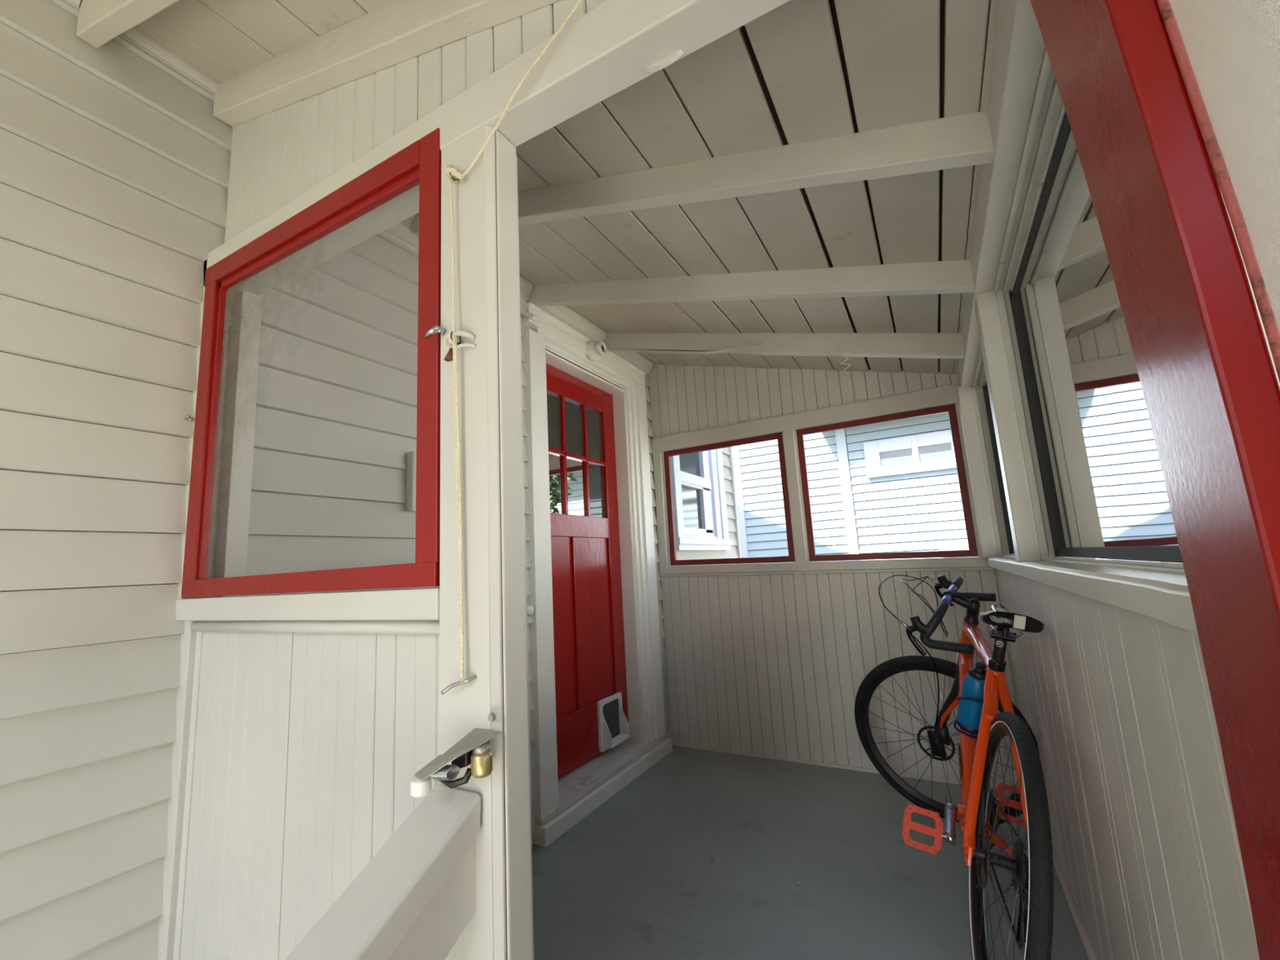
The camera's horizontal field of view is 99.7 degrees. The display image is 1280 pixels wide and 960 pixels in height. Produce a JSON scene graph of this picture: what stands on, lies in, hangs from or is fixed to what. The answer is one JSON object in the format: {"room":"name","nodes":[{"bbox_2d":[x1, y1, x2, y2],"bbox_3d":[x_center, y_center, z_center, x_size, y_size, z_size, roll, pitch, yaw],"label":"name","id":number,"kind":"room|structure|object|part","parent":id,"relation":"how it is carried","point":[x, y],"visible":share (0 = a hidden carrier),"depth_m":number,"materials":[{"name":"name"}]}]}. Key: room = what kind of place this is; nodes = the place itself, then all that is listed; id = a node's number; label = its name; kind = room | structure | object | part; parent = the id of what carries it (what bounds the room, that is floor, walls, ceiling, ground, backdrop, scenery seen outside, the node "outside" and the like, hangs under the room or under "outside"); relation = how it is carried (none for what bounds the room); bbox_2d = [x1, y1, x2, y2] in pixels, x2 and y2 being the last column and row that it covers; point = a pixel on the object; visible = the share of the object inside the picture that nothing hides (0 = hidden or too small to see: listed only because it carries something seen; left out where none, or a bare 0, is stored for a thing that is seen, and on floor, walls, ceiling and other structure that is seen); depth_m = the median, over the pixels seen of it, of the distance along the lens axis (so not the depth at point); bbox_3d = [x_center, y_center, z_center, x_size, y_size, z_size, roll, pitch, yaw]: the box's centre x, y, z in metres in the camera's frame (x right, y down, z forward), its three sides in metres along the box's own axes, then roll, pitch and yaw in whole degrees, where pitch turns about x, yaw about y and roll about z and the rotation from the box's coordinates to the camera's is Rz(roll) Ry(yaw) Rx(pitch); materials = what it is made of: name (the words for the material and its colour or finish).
{"room":"enclosed porch","nodes":[
{"label":"enclosed porch","id":0,"kind":"room"},
{"bbox_2d":[0,0,742,959],"bbox_3d":[-1.083,-0.433,1.525,0.208,4.800,7.920,-8,-10,28],"label":"wall","id":1,"kind":"structure","parent":0,"point":[115,156],"depth_m":1.20,"materials":[{"name":"paint"}]},
{"bbox_3d":[-1.727,-1.189,0.377,0.017,0.028,1.933,-8,-10,28],"label":"crown moulding","id":2,"kind":"part","parent":1,"relation":"part of","materials":[{"name":"beige paint"}]},
{"bbox_2d":[75,0,178,48],"bbox_3d":[-0.379,-0.907,0.766,1.957,0.617,0.037,-8,-10,26],"label":"ceiling beam","id":3,"kind":"structure","parent":1,"relation":"attached to","point":[99,21],"depth_m":1.15,"materials":[{"name":"paint"}]},
{"bbox_3d":[-1.191,-1.063,1.350,0.017,0.028,0.226,-8,-10,28],"label":"crown moulding","id":4,"kind":"part","parent":1,"relation":"part of","materials":[{"name":"beige paint"}]},
{"bbox_3d":[-0.963,-0.987,1.725,0.048,0.083,0.558,-8,-10,28],"label":"crown moulding","id":5,"kind":"part","parent":1,"relation":"part of","materials":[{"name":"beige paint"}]},
{"bbox_2d":[404,451,416,511],"bbox_3d":[-0.763,0.006,1.847,0.035,0.200,0.064,-8,-10,28],"label":"wall bracket","id":6,"kind":"object","parent":1,"relation":"attached to","point":[411,457],"visible":0.51,"depth_m":1.82,"materials":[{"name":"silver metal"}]},
{"bbox_3d":[-0.662,-0.916,2.272,0.048,0.083,0.601,-8,-10,28],"label":"crown moulding","id":7,"kind":"part","parent":1,"relation":"part of","materials":[{"name":"beige paint"}]},
{"bbox_2d":[520,307,538,322],"bbox_3d":[-0.580,-0.778,2.376,0.030,0.031,0.385,-8,-10,28],"label":"cable conduit","id":8,"kind":"object","parent":1,"relation":"attached to","point":[532,317],"visible":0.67,"depth_m":2.49,"materials":[{"name":"beige paint"}]},
{"bbox_2d":[526,604,533,616],"bbox_3d":[-0.465,0.551,2.281,0.022,0.047,0.047,-8,-10,28],"label":"doorbell","id":9,"kind":"object","parent":1,"relation":"attached to","point":[530,609],"visible":0.88,"depth_m":2.27,"materials":[{"name":"white plastic"}]},
{"bbox_2d":[538,319,588,347],"bbox_3d":[-0.380,-0.740,2.747,0.024,0.022,0.473,-8,-10,26],"label":"cable","id":10,"kind":"object","parent":1,"relation":"attached to","point":[540,320],"visible":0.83,"depth_m":2.72,"materials":[{"name":"white paint"}]},
{"bbox_3d":[-0.350,-0.843,2.838,0.048,0.083,0.601,-8,-10,28],"label":"crown moulding","id":11,"kind":"part","parent":1,"relation":"part of","materials":[{"name":"beige paint"}]},
{"bbox_2d":[546,363,630,779],"bbox_3d":[-0.300,0.412,2.844,0.111,2.005,0.812,-8,-10,28],"label":"door","id":12,"kind":"structure","parent":1,"relation":"in","point":[592,717],"depth_m":2.86,"materials":[{"name":"red paint"}]},
{"bbox_3d":[-0.444,0.017,2.743,0.001,0.308,0.170,-8,-10,28],"label":"pane","id":13,"kind":"part","parent":12,"relation":"part of","materials":[{"name":"clear glass"}]},
{"bbox_3d":[-0.397,0.709,2.655,0.019,0.870,0.222,-8,-10,28],"label":"panel","id":14,"kind":"part","parent":12,"relation":"part of","materials":[{"name":"red paint"}]},
{"bbox_3d":[-0.349,0.039,2.916,0.001,0.308,0.184,-8,-10,28],"label":"pane","id":15,"kind":"part","parent":12,"relation":"part of","materials":[{"name":"clear glass"}]},
{"bbox_3d":[-0.225,0.749,2.966,0.019,0.870,0.217,-8,-10,28],"label":"panel","id":16,"kind":"part","parent":12,"relation":"part of","materials":[{"name":"red paint"}]},
{"bbox_3d":[-0.156,1.291,2.888,0.016,0.250,0.224,-8,-10,28],"label":"flap frame","id":17,"kind":"part","parent":12,"relation":"part of","materials":[{"name":"white plastic"}]},
{"bbox_2d":[586,340,607,361],"bbox_3d":[-0.232,-0.712,2.957,0.093,0.115,0.112,-8,-10,28],"label":"socket","id":18,"kind":"object","parent":1,"relation":"attached to","point":[595,350],"visible":1,"depth_m":2.93,"materials":[{"name":"white ceramic"}]},
{"bbox_2d":[522,302,672,847],"bbox_3d":[-0.245,0.389,2.876,0.212,2.322,1.180,-8,-10,28],"label":"trim","id":19,"kind":"structure","parent":1,"relation":"attached to","point":[562,803],"depth_m":2.79,"materials":[{"name":"white paint"}]},
{"bbox_3d":[-0.448,0.344,2.401,0.052,2.105,0.125,-8,-10,28],"label":"casing","id":20,"kind":"part","parent":19,"relation":"part of","materials":[{"name":"white paint"}]},
{"bbox_3d":[-0.272,-0.677,3.025,0.090,0.170,1.156,-8,-10,28],"label":"head casing","id":21,"kind":"part","parent":19,"relation":"part of","materials":[{"name":"white paint"}]},
{"bbox_3d":[0.011,0.396,3.267,0.068,2.225,0.219,-10,-11,37],"label":"casing","id":22,"kind":"part","parent":19,"relation":"part of","materials":[{"name":"white paint"}]},
{"bbox_3d":[-0.054,-0.773,3.376,0.048,0.083,0.528,-8,-10,28],"label":"crown moulding","id":23,"kind":"part","parent":1,"relation":"part of","materials":[{"name":"beige paint"}]},
{"bbox_2d":[670,448,732,551],"bbox_3d":[0.439,-0.170,4.221,0.115,1.435,1.070,-8,-10,28],"label":"window","id":24,"kind":"structure","parent":1,"relation":"in","point":[698,485],"depth_m":4.19,"materials":[{"name":"grey plastic"}]},
{"bbox_3d":[0.369,-0.168,4.127,0.001,1.100,0.500,-8,-10,28],"label":"pane","id":25,"kind":"part","parent":24,"relation":"part of","materials":[{"name":"clear glass"}]},
{"bbox_3d":[0.380,-0.353,4.176,0.058,0.800,0.645,-8,-10,28],"label":"sash","id":26,"kind":"part","parent":24,"relation":"part of","materials":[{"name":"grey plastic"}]},
{"bbox_3d":[0.409,0.224,4.088,0.050,0.400,0.600,-8,-10,28],"label":"sash","id":27,"kind":"part","parent":24,"relation":"part of","materials":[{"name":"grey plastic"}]},
{"bbox_2d":[410,111,994,236],"bbox_3d":[-0.060,-0.829,1.558,1.757,0.557,0.044,-8,-10,28],"label":"rafter","id":28,"kind":"object","parent":1,"relation":"attached to","point":[964,140],"depth_m":1.31,"materials":[{"name":"paint"}]},
{"bbox_2d":[526,259,974,306],"bbox_3d":[0.251,-0.755,2.123,1.757,0.558,0.043,-8,-10,28],"label":"rafter","id":29,"kind":"object","parent":1,"relation":"attached to","point":[948,277],"depth_m":1.97,"materials":[{"name":"paint"}]},
{"bbox_2d":[604,333,964,359],"bbox_3d":[0.557,-0.679,2.678,1.757,0.565,0.070,-8,-10,28],"label":"rafter","id":30,"kind":"object","parent":1,"relation":"attached to","point":[908,345],"depth_m":2.55,"materials":[{"name":"paint"}]},
{"bbox_2d":[840,355,850,373],"bbox_3d":[0.930,-0.526,2.445,0.026,0.100,0.039,-1,-9,-15],"label":"twine","id":31,"kind":"object","parent":30,"relation":"hanging from","point":[842,363],"visible":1,"depth_m":2.44,"materials":[{"name":"beige fabric"}]},
{"bbox_2d":[132,0,999,374],"bbox_3d":[-0.172,-0.943,1.159,2.250,0.660,4.940,-8,-10,28],"label":"ceiling","id":32,"kind":"structure","parent":0,"point":[800,71],"depth_m":1.38,"materials":[{"name":"paint"}]},
{"bbox_2d":[158,0,1279,959],"bbox_3d":[-0.143,0.301,0.801,2.151,3.020,0.114,-8,-10,28],"label":"wall","id":33,"kind":"structure","parent":0,"point":[306,722],"depth_m":0.95,"materials":[{"name":"beige paint"}]},
{"bbox_3d":[-0.701,0.255,1.092,0.915,0.049,0.074,-8,-10,28],"label":"sill","id":34,"kind":"part","parent":33,"relation":"part of","materials":[{"name":"beige paint"}]},
{"bbox_2d":[181,128,445,598],"bbox_3d":[-0.712,-0.184,1.118,0.882,0.824,0.052,-8,-10,28],"label":"window","id":35,"kind":"structure","parent":33,"relation":"in","point":[233,279],"depth_m":1.10,"materials":[{"name":"red paint"}]},
{"bbox_3d":[-0.685,0.202,1.064,0.838,0.039,0.030,-8,-10,28],"label":"frame rail","id":36,"kind":"part","parent":35,"relation":"part of","materials":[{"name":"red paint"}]},
{"bbox_3d":[-0.752,-0.561,1.200,0.795,0.049,0.030,-8,-10,28],"label":"frame rail","id":37,"kind":"part","parent":35,"relation":"part of","materials":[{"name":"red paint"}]},
{"bbox_3d":[-0.684,0.288,1.070,0.873,0.027,0.028,-8,-10,28],"label":"moulding under sill","id":38,"kind":"part","parent":33,"relation":"part of","materials":[{"name":"beige paint"}]},
{"bbox_2d":[284,785,480,959],"bbox_3d":[-0.453,1.080,0.262,0.096,1.389,0.956,-8,-10,28],"label":"handrail","id":39,"kind":"object","parent":33,"relation":"attached to","point":[414,900],"visible":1,"depth_m":0.68,"materials":[{"name":"beige paint"}]},
{"bbox_2d":[213,0,560,126],"bbox_3d":[-0.265,-0.884,0.974,1.955,0.610,0.047,-8,-10,28],"label":"ceiling beam","id":40,"kind":"structure","parent":33,"relation":"attached to","point":[396,32],"depth_m":1.14,"materials":[{"name":"paint"}]},
{"bbox_2d":[444,347,453,361],"bbox_3d":[-0.314,-0.209,0.896,0.022,0.020,0.022,-8,-10,28],"label":"bell","id":41,"kind":"object","parent":33,"relation":"attached to","point":[449,357],"visible":0.8,"depth_m":0.89,"materials":[{"name":"brown metal"}]},
{"bbox_2d":[448,170,464,183],"bbox_3d":[-0.315,-0.521,0.928,0.036,0.024,0.024,-8,-10,28],"label":"cleat","id":42,"kind":"object","parent":33,"relation":"attached to","point":[455,173],"visible":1,"depth_m":0.92,"materials":[{"name":"metal"}]},
{"bbox_2d":[410,712,502,797],"bbox_3d":[-0.253,0.380,0.750,0.123,0.096,0.058,-1,-9,-16],"label":"latch","id":43,"kind":"object","parent":33,"relation":"attached to","point":[473,749],"visible":1,"depth_m":0.74,"materials":[{"name":"silver metal"}]},
{"bbox_3d":[-0.255,0.409,0.742,0.055,0.025,0.017,-6,-9,16],"label":"catch arm","id":44,"kind":"part","parent":43,"relation":"part of","materials":[{"name":"grey metal"}]},
{"bbox_3d":[-0.250,0.381,0.748,0.116,0.051,0.052,0,-10,-22],"label":"plate","id":45,"kind":"part","parent":43,"relation":"part of","materials":[{"name":"silver metal"}]},
{"bbox_2d":[440,674,476,694],"bbox_3d":[-0.267,0.301,0.792,0.054,0.026,0.014,-4,-9,3],"label":"hook","id":46,"kind":"object","parent":33,"relation":"attached to","point":[447,688],"visible":1,"depth_m":0.79,"materials":[{"name":"silver metal"}]},
{"bbox_2d":[448,330,475,346],"bbox_3d":[-0.295,-0.232,0.881,0.054,0.018,0.021,-7,-10,21],"label":"cleat","id":47,"kind":"object","parent":33,"relation":"attached to","point":[458,333],"visible":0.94,"depth_m":0.87,"materials":[{"name":"beige paint"}]},
{"bbox_2d":[457,342,475,351],"bbox_3d":[-0.283,-0.216,0.875,0.035,0.010,0.010,-4,-9,6],"label":"hook","id":48,"kind":"object","parent":33,"relation":"attached to","point":[465,344],"visible":1,"depth_m":0.87,"materials":[{"name":"beige paint"}]},
{"bbox_3d":[-0.223,0.600,0.794,0.115,2.439,0.085,-8,-10,28],"label":"post","id":49,"kind":"part","parent":33,"relation":"part of","materials":[{"name":"beige paint"}]},
{"bbox_2d":[444,0,582,686],"bbox_3d":[-0.088,-0.313,0.772,0.538,1.187,0.029,-8,-10,28],"label":"string","id":50,"kind":"object","parent":33,"relation":"attached to","point":[450,168],"visible":0.96,"depth_m":0.86,"materials":[{"name":"beige fabric"}]},
{"bbox_2d":[1030,0,1279,959],"bbox_3d":[0.262,0.164,0.097,0.094,1.805,0.800,-8,-10,28],"label":"door","id":51,"kind":"structure","parent":33,"relation":"in","point":[1152,159],"depth_m":0.39,"materials":[{"name":"red paint"}]},
{"bbox_2d":[531,745,1088,959],"bbox_3d":[0.415,1.372,1.731,1.935,0.059,2.519,-8,-10,28],"label":"floor","id":52,"kind":"structure","parent":0,"point":[702,855],"depth_m":1.89,"materials":[{"name":"grey paint"}]},
{"bbox_2d":[854,574,1053,959],"bbox_3d":[1.096,0.821,1.714,0.621,1.013,1.521,-5,-9,10],"label":"bicycle","id":53,"kind":"object","parent":52,"relation":"on","point":[979,818],"visible":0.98,"depth_m":1.54,"materials":[{"name":"orange paint"}]},
{"bbox_2d":[897,615,928,656],"bbox_3d":[1.038,0.588,2.035,0.112,0.152,0.050,-8,-10,28],"label":"hood","id":54,"kind":"object","parent":53,"relation":"attached to","point":[917,625],"depth_m":2.03,"materials":[{"name":"black rubber"}]},
{"bbox_2d":[927,574,953,606],"bbox_3d":[1.310,0.480,2.335,0.108,0.140,0.078,-8,-10,28],"label":"hood","id":55,"kind":"object","parent":53,"relation":"attached to","point":[944,583],"depth_m":2.32,"materials":[{"name":"black rubber"}]},
{"bbox_3d":[0.943,1.040,1.639,0.032,0.048,0.204,-8,-10,29],"label":"crank arm","id":56,"kind":"part","parent":53,"relation":"part of","materials":[{"name":"silver metal"}]},
{"bbox_3d":[1.243,0.467,2.101,0.055,0.084,0.107,6,-13,-45],"label":"stem","id":57,"kind":"part","parent":53,"relation":"part of","materials":[{"name":"black metal"}]},
{"bbox_2d":[955,661,986,734],"bbox_3d":[1.052,0.682,1.702,0.080,0.225,0.129,-1,-9,-15],"label":"water bottle","id":58,"kind":"object","parent":53,"relation":"in","point":[969,712],"visible":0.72,"depth_m":1.67,"materials":[{"name":"blue plastic"}]},
{"bbox_3d":[1.139,0.799,1.846,0.076,0.600,0.629,7,-5,24],"label":"frame","id":59,"kind":"part","parent":53,"relation":"part of","materials":[{"name":"orange paint"}]},
{"bbox_3d":[1.129,1.061,1.735,0.032,0.048,0.204,-8,-10,29],"label":"crank arm","id":60,"kind":"part","parent":53,"relation":"part of","materials":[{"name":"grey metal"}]},
{"bbox_3d":[1.056,0.497,1.584,0.031,0.148,0.071,7,-5,24],"label":"seat post","id":61,"kind":"part","parent":53,"relation":"part of","materials":[{"name":"black metal"}]},
{"bbox_3d":[1.044,0.378,1.554,0.076,0.010,0.202,7,-5,24],"label":"saddle panel","id":62,"kind":"part","parent":53,"relation":"part of","materials":[{"name":"beige plastic"}]},
{"bbox_3d":[1.004,1.032,1.491,0.023,0.239,0.558,7,-5,24],"label":"chain","id":63,"kind":"part","parent":53,"relation":"part of","materials":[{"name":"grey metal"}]},
{"bbox_3d":[1.057,0.423,1.574,0.076,0.049,0.190,7,-5,24],"label":"saddle rail","id":64,"kind":"part","parent":53,"relation":"part of","materials":[{"name":"silver metal"}]},
{"bbox_2d":[648,364,1017,786],"bbox_3d":[0.978,0.580,2.994,1.920,3.040,0.100,-8,-10,28],"label":"wall","id":65,"kind":"structure","parent":0,"point":[774,659],"depth_m":3.01,"materials":[{"name":"paint"}]},
{"bbox_3d":[0.151,0.185,3.499,0.067,0.750,0.082,-8,-10,28],"label":"casing","id":66,"kind":"part","parent":65,"relation":"part of","materials":[{"name":"paint"}]},
{"bbox_2d":[663,432,795,565],"bbox_3d":[0.521,0.141,3.299,0.777,0.753,0.026,-8,-10,28],"label":"window","id":67,"kind":"structure","parent":65,"relation":"in","point":[779,437],"depth_m":3.27,"materials":[{"name":"red paint"}]},
{"bbox_3d":[0.501,-0.214,3.356,0.711,0.033,0.026,-8,-10,28],"label":"frame rail","id":68,"kind":"part","parent":67,"relation":"part of","materials":[{"name":"red paint"}]},
{"bbox_3d":[0.541,0.488,3.243,0.711,0.049,0.026,-8,-10,28],"label":"frame rail","id":69,"kind":"part","parent":67,"relation":"part of","materials":[{"name":"red paint"}]},
{"bbox_3d":[0.933,0.485,3.031,1.800,0.088,0.100,-8,-10,28],"label":"sill","id":70,"kind":"part","parent":65,"relation":"part of","materials":[{"name":"paint"}]},
{"bbox_2d":[671,742,1010,791],"bbox_3d":[0.971,1.497,2.839,1.785,0.044,0.014,-8,-10,28],"label":"baseboard","id":71,"kind":"structure","parent":65,"relation":"attached to","point":[812,762],"depth_m":2.85,"materials":[{"name":"paint"}]},
{"bbox_2d":[795,404,977,561],"bbox_3d":[1.284,0.043,2.892,0.802,0.773,0.026,-8,-10,28],"label":"window","id":72,"kind":"structure","parent":65,"relation":"in","point":[972,552],"depth_m":2.84,"materials":[{"name":"red paint"}]},
{"bbox_3d":[1.263,-0.322,2.950,0.736,0.033,0.026,-8,-10,28],"label":"frame rail","id":73,"kind":"part","parent":72,"relation":"part of","materials":[{"name":"red paint"}]},
{"bbox_3d":[1.303,0.399,2.835,0.736,0.049,0.026,-8,-10,28],"label":"frame rail","id":74,"kind":"part","parent":72,"relation":"part of","materials":[{"name":"red paint"}]},
{"bbox_3d":[1.670,-0.009,2.688,0.078,0.790,0.082,-8,-10,28],"label":"casing","id":75,"kind":"part","parent":65,"relation":"part of","materials":[{"name":"paint"}]},
{"bbox_2d":[956,0,1259,959],"bbox_3d":[1.209,0.561,1.485,0.225,2.575,2.510,-8,-10,28],"label":"wall","id":76,"kind":"structure","parent":0,"point":[1113,692],"depth_m":1.02,"materials":[{"name":"paint"}]},
{"bbox_3d":[1.708,-0.044,2.615,0.195,0.832,0.200,-8,-10,28],"label":"corner post","id":77,"kind":"part","parent":76,"relation":"part of","materials":[{"name":"paint"}]},
{"bbox_2d":[982,380,1014,554],"bbox_3d":[1.435,-0.116,2.083,0.022,0.802,1.035,-8,-10,28],"label":"window","id":78,"kind":"structure","parent":76,"relation":"in","point":[995,451],"depth_m":2.51,"materials":[{"name":"grey metal"}]},
{"bbox_3d":[1.167,-0.175,1.612,0.176,0.832,0.085,-8,-10,28],"label":"post","id":79,"kind":"part","parent":76,"relation":"part of","materials":[{"name":"paint"}]},
{"bbox_2d":[1052,844,1097,959],"bbox_3d":[1.175,1.260,1.379,0.028,0.027,2.370,-8,-10,28],"label":"baseboard","id":80,"kind":"structure","parent":76,"relation":"attached to","point":[1088,948],"depth_m":1.60,"materials":[{"name":"paint"}]},
{"bbox_3d":[1.150,0.248,1.506,0.151,0.047,2.420,-8,-10,28],"label":"sill","id":81,"kind":"part","parent":76,"relation":"part of","materials":[{"name":"paint"}]},
{"bbox_2d":[1008,111,1182,563],"bbox_3d":[0.873,-0.248,1.060,0.022,0.802,1.205,-8,-10,28],"label":"window","id":82,"kind":"structure","parent":76,"relation":"in","point":[1105,494],"depth_m":1.07,"materials":[{"name":"clear glass"}]},
{"bbox_3d":[0.854,-0.634,1.120,0.016,0.020,1.205,-8,-10,28],"label":"frame rail","id":83,"kind":"part","parent":82,"relation":"part of","materials":[{"name":"white wood"}]},
{"bbox_3d":[0.896,0.135,0.997,0.016,0.024,1.205,-8,-10,28],"label":"frame rail","id":84,"kind":"part","parent":82,"relation":"part of","materials":[{"name":"grey metal"}]},
{"label":"outside","id":85,"kind":"structure","parent":0,"visible":0},
{"label":"lawn","id":86,"kind":"structure","parent":85,"visible":0},
{"bbox_2d":[732,412,968,564],"bbox_3d":[6.533,-0.173,9.534,8.300,6.020,7.880,-8,-10,28],"label":"neighbor house","id":87,"kind":"structure","parent":86,"relation":"on","point":[891,486],"depth_m":7.32,"materials":[{"name":"grey wood"}]},
{"bbox_3d":[1.571,1.169,8.085,0.145,3.460,0.155,-8,-10,28],"label":"corner trim","id":88,"kind":"part","parent":87,"relation":"part of","materials":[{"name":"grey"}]},
{"bbox_3d":[2.904,0.973,7.318,0.125,3.460,0.058,-8,-10,28],"label":"corner trim","id":89,"kind":"part","parent":87,"relation":"part of","materials":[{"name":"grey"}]},
{"bbox_3d":[3.404,-0.289,7.165,0.395,0.205,0.001,-8,-10,28],"label":"pane","id":90,"kind":"part","parent":87,"relation":"part of","materials":[{"name":"white glass"}]},
{"bbox_3d":[3.804,-0.348,6.952,0.380,0.210,0.001,-8,-10,28],"label":"pane","id":91,"kind":"part","parent":87,"relation":"part of","materials":[{"name":"white glass"}]},
{"bbox_2d":[937,545,1160,562],"bbox_3d":[4.355,1.352,5.412,2.250,1.950,1.100,-8,-10,28],"label":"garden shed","id":92,"kind":"object","parent":86,"relation":"on","point":[965,547],"visible":0.04,"depth_m":5.93,"materials":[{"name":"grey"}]},
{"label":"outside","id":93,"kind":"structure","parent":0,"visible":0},
{"bbox_2d":[546,393,601,517],"bbox_3d":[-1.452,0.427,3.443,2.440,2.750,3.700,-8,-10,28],"label":"window pane","id":94,"kind":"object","parent":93,"point":[572,411],"depth_m":5.10,"materials":[{"name":"clear glass"}]}
]}

